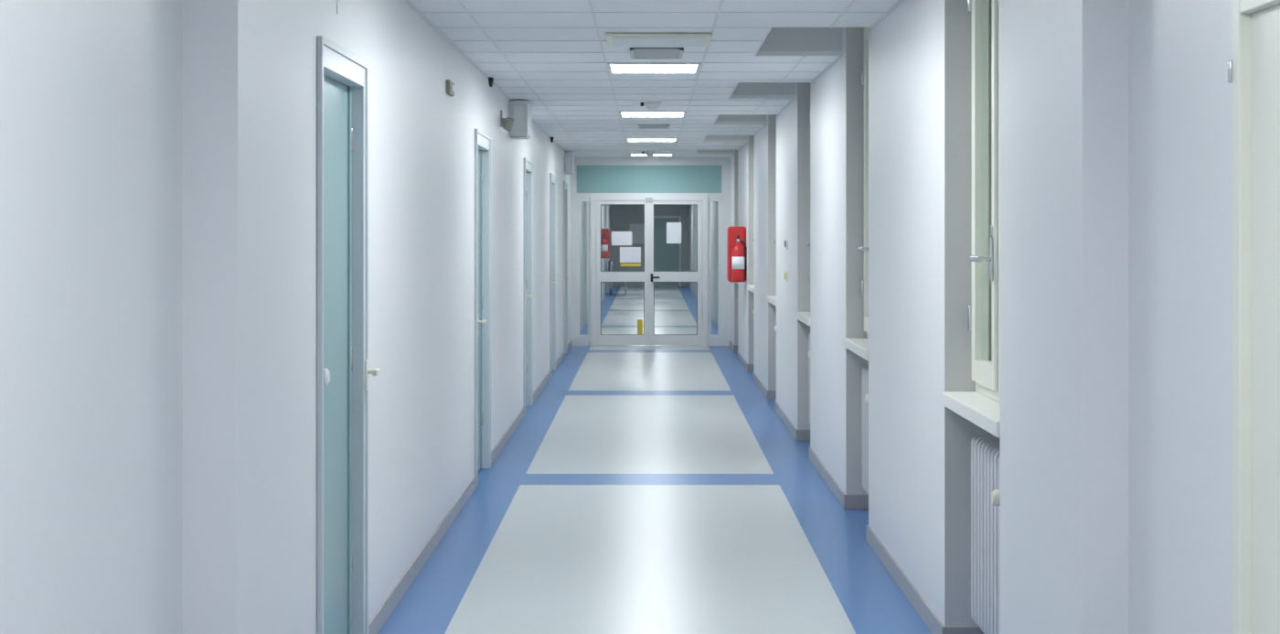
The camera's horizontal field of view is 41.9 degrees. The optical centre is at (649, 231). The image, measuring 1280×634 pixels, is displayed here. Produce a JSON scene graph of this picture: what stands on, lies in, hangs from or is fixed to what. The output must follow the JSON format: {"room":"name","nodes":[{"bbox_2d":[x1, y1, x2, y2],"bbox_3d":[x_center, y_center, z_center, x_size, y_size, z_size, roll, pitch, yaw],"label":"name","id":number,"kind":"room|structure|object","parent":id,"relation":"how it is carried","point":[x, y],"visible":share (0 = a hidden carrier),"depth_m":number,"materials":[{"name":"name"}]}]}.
{"room":"hospital interior","nodes":[
{"label":"hospital interior","id":0,"kind":"room"},
{"bbox_2d":[0,0,611,633],"bbox_3d":[-1.293,0.240,23.000,0.350,2.800,54.000,0,0,0],"label":"wall","id":1,"kind":"structure","parent":0,"point":[158,157],"depth_m":4.55,"materials":[{"name":"paint"}]},
{"bbox_2d":[316,35,380,633],"bbox_3d":[-1.143,0.491,6.087,0.190,2.297,0.925,0,0,0],"label":"door","id":2,"kind":"structure","parent":1,"relation":"in","point":[343,371],"depth_m":6.34,"materials":[{"name":"paint"}]},
{"bbox_2d":[446,79,454,95],"bbox_3d":[-1.103,-0.797,9.310,0.030,0.075,0.220,0,0,0],"label":"junction box","id":3,"kind":"object","parent":1,"relation":"attached to","point":[450,85],"visible":1,"depth_m":9.22,"materials":[{"name":"white plastic"}]},
{"bbox_2d":[368,340,571,633],"bbox_3d":[-1.187,1.597,9.970,0.162,0.085,27.940,0,0,0],"label":"baseboard","id":4,"kind":"structure","parent":1,"relation":"attached to","point":[389,604],"depth_m":8.63,"materials":[{"name":"rubber"}]},
{"bbox_2d":[474,128,490,487],"bbox_3d":[-1.145,0.491,11.170,0.185,2.297,0.944,0,0,0],"label":"door","id":5,"kind":"structure","parent":1,"relation":"in","point":[482,140],"depth_m":11.56,"materials":[{"name":"paint"}]},
{"bbox_2d":[488,77,493,86],"bbox_3d":[-1.088,-1.024,11.500,0.039,0.065,0.039,0,0,0],"label":"security camera","id":6,"kind":"object","parent":1,"relation":"attached to","point":[490,80],"depth_m":11.49,"materials":[{"name":"black plastic"}]},
{"bbox_2d":[500,109,513,131],"bbox_3d":[-1.072,-0.832,12.600,0.111,0.157,0.099,0,0,0],"label":"sensor","id":7,"kind":"object","parent":1,"relation":"attached to","point":[506,123],"visible":1,"depth_m":12.56,"materials":[{"name":"grey plastic"}]},
{"bbox_2d":[509,100,531,138],"bbox_3d":[-1.046,-0.905,13.621,0.145,0.290,0.458,0,0,0],"label":"wall speaker","id":8,"kind":"object","parent":1,"relation":"attached to","point":[519,111],"visible":0.99,"depth_m":13.40,"materials":[{"name":"white plastic"}]},
{"bbox_2d":[523,157,533,415],"bbox_3d":[-1.145,0.491,15.350,0.185,2.297,0.924,0,0,0],"label":"door","id":9,"kind":"structure","parent":1,"relation":"in","point":[528,164],"depth_m":15.75,"materials":[{"name":"paint"}]},
{"bbox_2d":[549,172,555,370],"bbox_3d":[-1.145,0.491,19.300,0.185,2.297,0.924,0,0,0],"label":"door","id":10,"kind":"structure","parent":1,"relation":"in","point":[552,177],"depth_m":19.70,"materials":[{"name":"paint"}]},
{"bbox_2d":[563,181,568,357],"bbox_3d":[-1.145,0.491,22.150,0.185,2.297,0.824,0,0,0],"label":"door","id":11,"kind":"structure","parent":1,"relation":"in","point":[565,184],"depth_m":22.50,"materials":[{"name":"paint"}]},
{"bbox_2d":[564,153,574,174],"bbox_3d":[-1.063,-0.890,22.196,0.110,0.260,0.408,0,0,0],"label":"wall speaker","id":12,"kind":"object","parent":1,"relation":"attached to","point":[569,158],"visible":1,"depth_m":22.00,"materials":[{"name":"white plastic"}]},
{"bbox_2d":[601,233,607,257],"bbox_3d":[-1.030,0.324,37.979,0.176,0.552,0.178,0,0,0],"label":"fire extinguisher","id":13,"kind":"object","parent":1,"relation":"attached to","point":[604,243],"visible":0.83,"depth_m":37.93,"materials":[{"name":"red metal"}]},
{"bbox_2d":[601,228,609,257],"bbox_3d":[-1.010,0.275,38.212,0.215,0.670,0.255,0,0,0],"label":"fire extinguisher cabinet","id":14,"kind":"object","parent":1,"relation":"attached to","point":[606,231],"visible":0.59,"depth_m":38.09,"materials":[{"name":"red metal"}]},
{"bbox_2d":[405,0,904,157],"bbox_3d":[0.024,-1.058,10.000,2.283,0.004,28.000,0,0,0],"label":"grid","id":15,"kind":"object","parent":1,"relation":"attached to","point":[409,2],"depth_m":10.83,"materials":[{"name":"white metal"}]},
{"bbox_2d":[611,204,688,286],"bbox_3d":[0.050,0.090,50.050,3.300,3.100,0.100,0,0,0],"label":"wall","id":16,"kind":"structure","parent":0,"point":[622,215],"depth_m":50.00,"materials":[{"name":"grey paint"}]},
{"bbox_2d":[628,222,643,244],"bbox_3d":[-0.310,0.065,49.983,0.620,0.650,0.035,0,0,0],"label":"notice board","id":17,"kind":"object","parent":16,"relation":"attached to","point":[636,229],"visible":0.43,"depth_m":49.97,"materials":[{"name":"paper"}]},
{"bbox_2d":[654,215,681,286],"bbox_3d":[0.525,0.590,49.955,0.850,2.100,0.090,0,0,0],"label":"door","id":18,"kind":"structure","parent":16,"relation":"in","point":[667,256],"depth_m":49.97,"materials":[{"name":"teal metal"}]},
{"bbox_2d":[409,0,898,157],"bbox_3d":[0.050,-1.175,23.000,3.100,0.230,54.000,0,0,0],"label":"ceiling","id":19,"kind":"structure","parent":0,"point":[792,37],"depth_m":10.12,"materials":[{"name":"tile"}]},
{"bbox_2d":[642,150,655,156],"bbox_3d":[0.008,-1.028,22.202,0.155,0.065,0.150,0,0,42],"label":"smoke detector","id":20,"kind":"object","parent":19,"relation":"attached to","point":[647,153],"visible":1,"depth_m":22.15,"materials":[{"name":"white plastic"}]},
{"bbox_2d":[629,153,672,156],"bbox_3d":[0.031,-1.054,22.992,0.587,0.012,0.585,0,0,0],"label":"ceiling light","id":21,"kind":"object","parent":19,"relation":"in","point":[631,154],"depth_m":23.03,"materials":[{"name":"white plastic"}]},
{"bbox_2d":[640,101,661,110],"bbox_3d":[0.028,-1.028,13.748,0.155,0.065,0.150,0,0,-42],"label":"smoke detector","id":22,"kind":"object","parent":19,"relation":"attached to","point":[650,105],"visible":1,"depth_m":13.71,"materials":[{"name":"white plastic"}]},
{"bbox_2d":[626,138,677,141],"bbox_3d":[0.031,-1.054,19.242,0.587,0.012,0.585,0,0,0],"label":"ceiling light","id":23,"kind":"object","parent":19,"relation":"in","point":[627,139],"depth_m":19.20,"materials":[{"name":"white plastic"}]},
{"bbox_2d":[618,111,685,117],"bbox_3d":[0.031,-1.054,15.043,0.587,0.012,0.585,0,0,0],"label":"ceiling light","id":24,"kind":"object","parent":19,"relation":"in","point":[622,113],"depth_m":14.97,"materials":[{"name":"white plastic"}]},
{"bbox_2d":[638,124,669,128],"bbox_3d":[0.045,-1.053,16.750,0.310,0.015,0.500,0,0,0],"label":"ceiling air vent","id":25,"kind":"object","parent":19,"relation":"in","point":[640,126],"depth_m":16.74,"materials":[{"name":"grey metal"}]},
{"bbox_2d":[607,63,701,73],"bbox_3d":[0.031,-1.054,10.793,0.587,0.012,0.585,0,0,0],"label":"ceiling light","id":26,"kind":"object","parent":19,"relation":"in","point":[613,68],"depth_m":10.77,"materials":[{"name":"white plastic"}]},
{"bbox_2d":[629,47,683,59],"bbox_3d":[0.045,-1.053,9.900,0.310,0.015,0.500,0,0,0],"label":"ceiling air vent","id":27,"kind":"object","parent":19,"relation":"in","point":[636,53],"depth_m":9.85,"materials":[{"name":"grey metal"}]},
{"bbox_2d":[605,32,712,46],"bbox_3d":[0.050,-1.046,9.170,0.570,0.020,0.500,0,0,0],"label":"ceiling access panel","id":28,"kind":"object","parent":19,"relation":"attached to","point":[613,39],"depth_m":9.05,"materials":[{"name":"white plastic"}]},
{"bbox_2d":[377,286,931,633],"bbox_3d":[0.050,1.665,23.000,3.100,0.050,54.000,0,0,0],"label":"floor","id":29,"kind":"structure","parent":0,"point":[656,488],"depth_m":9.42,"materials":[{"name":"blue plastic"}]},
{"bbox_2d":[608,260,626,295],"bbox_3d":[-0.815,1.200,43.000,0.470,0.880,0.480,0,0,0],"label":"chair","id":30,"kind":"object","parent":29,"relation":"on","point":[609,262],"visible":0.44,"depth_m":42.79,"materials":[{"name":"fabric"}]},
{"bbox_2d":[571,157,730,345],"bbox_3d":[0.024,0.290,23.990,2.283,2.700,0.100,0,0,0],"label":"wall","id":31,"kind":"structure","parent":29,"relation":"on","point":[706,179],"depth_m":23.95,"materials":[{"name":"white paint"}]},
{"bbox_2d":[596,197,702,345],"bbox_3d":[0.000,0.572,23.938,1.514,2.116,0.115,0,0,0],"label":"door","id":32,"kind":"structure","parent":31,"relation":"in","point":[648,276],"depth_m":23.95,"materials":[{"name":"white metal"}]},
{"bbox_2d":[611,231,631,245],"bbox_3d":[-0.390,0.098,23.968,0.295,0.197,0.003,0,0,0],"label":"paper notice","id":33,"kind":"object","parent":32,"relation":"attached to","point":[618,238],"visible":1,"depth_m":23.97,"materials":[{"name":"white paper"}]},
{"bbox_2d":[619,246,640,262],"bbox_3d":[-0.269,0.335,23.968,0.302,0.223,0.003,0,0,0],"label":"paper notice","id":34,"kind":"object","parent":32,"relation":"attached to","point":[627,254],"visible":1,"depth_m":23.97,"materials":[{"name":"white paper"}]},
{"bbox_2d":[620,263,640,266],"bbox_3d":[-0.263,0.479,23.968,0.289,0.039,0.003,0,0,0],"label":"label strip","id":35,"kind":"object","parent":32,"relation":"attached to","point":[622,264],"visible":1,"depth_m":23.97,"materials":[{"name":"plastic"}]},
{"bbox_2d":[637,319,642,333],"bbox_3d":[-0.131,1.365,23.968,0.079,0.210,0.003,0,0,0],"label":"tag","id":36,"kind":"object","parent":32,"relation":"attached to","point":[639,321],"visible":1,"depth_m":23.97,"materials":[{"name":"plastic"}]},
{"bbox_2d":[666,222,681,243],"bbox_3d":[0.354,0.020,23.968,0.210,0.302,0.003,0,0,0],"label":"paper notice","id":37,"kind":"object","parent":32,"relation":"attached to","point":[673,229],"visible":1,"depth_m":23.97,"materials":[{"name":"white paper"}]},
{"bbox_2d":[808,332,810,423],"bbox_3d":[1.280,1.210,12.576,0.240,0.860,0.808,0,0,0],"label":"radiator","id":38,"kind":"object","parent":29,"relation":"on","point":[809,333],"visible":0.02,"depth_m":12.88,"materials":[{"name":"metal"}]},
{"bbox_2d":[862,365,868,493],"bbox_3d":[1.280,1.210,9.341,0.240,0.860,0.778,0,0,0],"label":"radiator","id":39,"kind":"object","parent":29,"relation":"on","point":[865,370],"visible":0.03,"depth_m":9.56,"materials":[{"name":"metal"}]},
{"bbox_2d":[970,434,999,633],"bbox_3d":[1.280,1.210,6.031,0.240,0.860,0.798,0,0,0],"label":"radiator","id":40,"kind":"object","parent":29,"relation":"on","point":[985,448],"visible":0.44,"depth_m":6.17,"materials":[{"name":"metal"}]},
{"bbox_2d":[688,0,1232,633],"bbox_3d":[1.427,0.090,23.000,0.525,3.100,54.000,0,0,0],"label":"wall","id":41,"kind":"structure","parent":0,"point":[1115,437],"depth_m":5.06,"materials":[{"name":"paint"}]},
{"bbox_2d":[726,226,746,282],"bbox_3d":[1.058,0.275,20.212,0.215,0.670,0.255,0,0,0],"label":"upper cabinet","id":42,"kind":"object","parent":41,"relation":"attached to","point":[732,232],"visible":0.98,"depth_m":20.09,"materials":[{"name":"red metal"}]},
{"bbox_2d":[732,234,746,281],"bbox_3d":[1.077,0.324,19.979,0.176,0.552,0.178,0,0,0],"label":"fire extinguisher","id":43,"kind":"object","parent":41,"relation":"attached to","point":[739,252],"visible":1,"depth_m":19.93,"materials":[{"name":"red metal"}]},
{"bbox_2d":[746,285,753,292],"bbox_3d":[1.276,0.657,19.138,0.247,0.055,1.012,0,0,0],"label":"window sill","id":44,"kind":"structure","parent":41,"relation":"attached to","point":[749,287],"depth_m":19.09,"materials":[{"name":"stone"}]},
{"bbox_2d":[767,295,776,305],"bbox_3d":[1.276,0.657,15.888,0.247,0.055,1.012,0,0,0],"label":"window sill","id":45,"kind":"structure","parent":41,"relation":"attached to","point":[772,299],"depth_m":15.90,"materials":[{"name":"stone"}]},
{"bbox_2d":[784,238,788,248],"bbox_3d":[1.156,0.105,14.150,0.018,0.080,0.200,0,0,0],"label":"light switch","id":46,"kind":"object","parent":41,"relation":"attached to","point":[785,240],"visible":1,"depth_m":14.08,"materials":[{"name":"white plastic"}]},
{"bbox_2d":[784,270,788,280],"bbox_3d":[1.156,0.375,14.150,0.018,0.080,0.200,0,0,0],"label":"light switch","id":47,"kind":"object","parent":41,"relation":"attached to","point":[785,272],"visible":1,"depth_m":14.10,"materials":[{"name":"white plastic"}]},
{"bbox_2d":[796,311,810,326],"bbox_3d":[1.276,0.657,12.623,0.247,0.055,1.042,0,0,0],"label":"window sill","id":48,"kind":"structure","parent":41,"relation":"attached to","point":[803,316],"depth_m":12.60,"materials":[{"name":"stone"}]},
{"bbox_2d":[805,108,810,280],"bbox_3d":[1.276,-0.289,12.623,0.171,1.955,1.041,0,0,0],"label":"window","id":49,"kind":"structure","parent":41,"relation":"in","point":[806,244],"depth_m":13.10,"materials":[{"name":"beige paint"}]},
{"bbox_2d":[843,338,868,360],"bbox_3d":[1.276,0.657,9.388,0.247,0.055,1.012,0,0,0],"label":"window sill","id":50,"kind":"structure","parent":41,"relation":"attached to","point":[859,346],"depth_m":9.41,"materials":[{"name":"stone"}]},
{"bbox_2d":[729,340,984,633],"bbox_3d":[1.276,1.597,9.970,0.247,0.085,27.940,0,0,0],"label":"baseboard","id":51,"kind":"structure","parent":41,"relation":"attached to","point":[934,624],"depth_m":8.63,"materials":[{"name":"rubber"}]},
{"bbox_2d":[858,27,868,338],"bbox_3d":[1.276,-0.289,9.389,0.171,1.955,1.011,0,0,0],"label":"window","id":52,"kind":"structure","parent":41,"relation":"in","point":[864,71],"depth_m":9.79,"materials":[{"name":"beige paint"}]},
{"bbox_2d":[941,391,999,437],"bbox_3d":[1.276,0.657,6.078,0.247,0.055,1.032,0,0,0],"label":"window sill","id":53,"kind":"structure","parent":41,"relation":"attached to","point":[976,407],"depth_m":6.08,"materials":[{"name":"stone"}]},
{"bbox_2d":[967,0,999,402],"bbox_3d":[1.276,-0.289,6.079,0.171,1.955,1.031,0,0,0],"label":"window","id":54,"kind":"structure","parent":41,"relation":"in","point":[983,315],"depth_m":6.49,"materials":[{"name":"beige paint"}]},
{"bbox_2d":[1227,0,1279,633],"bbox_3d":[1.327,0.560,3.194,0.165,2.160,0.948,0,0,0],"label":"door","id":55,"kind":"structure","parent":41,"relation":"in","point":[1253,69],"depth_m":3.58,"materials":[{"name":"beige paint"}]}
]}

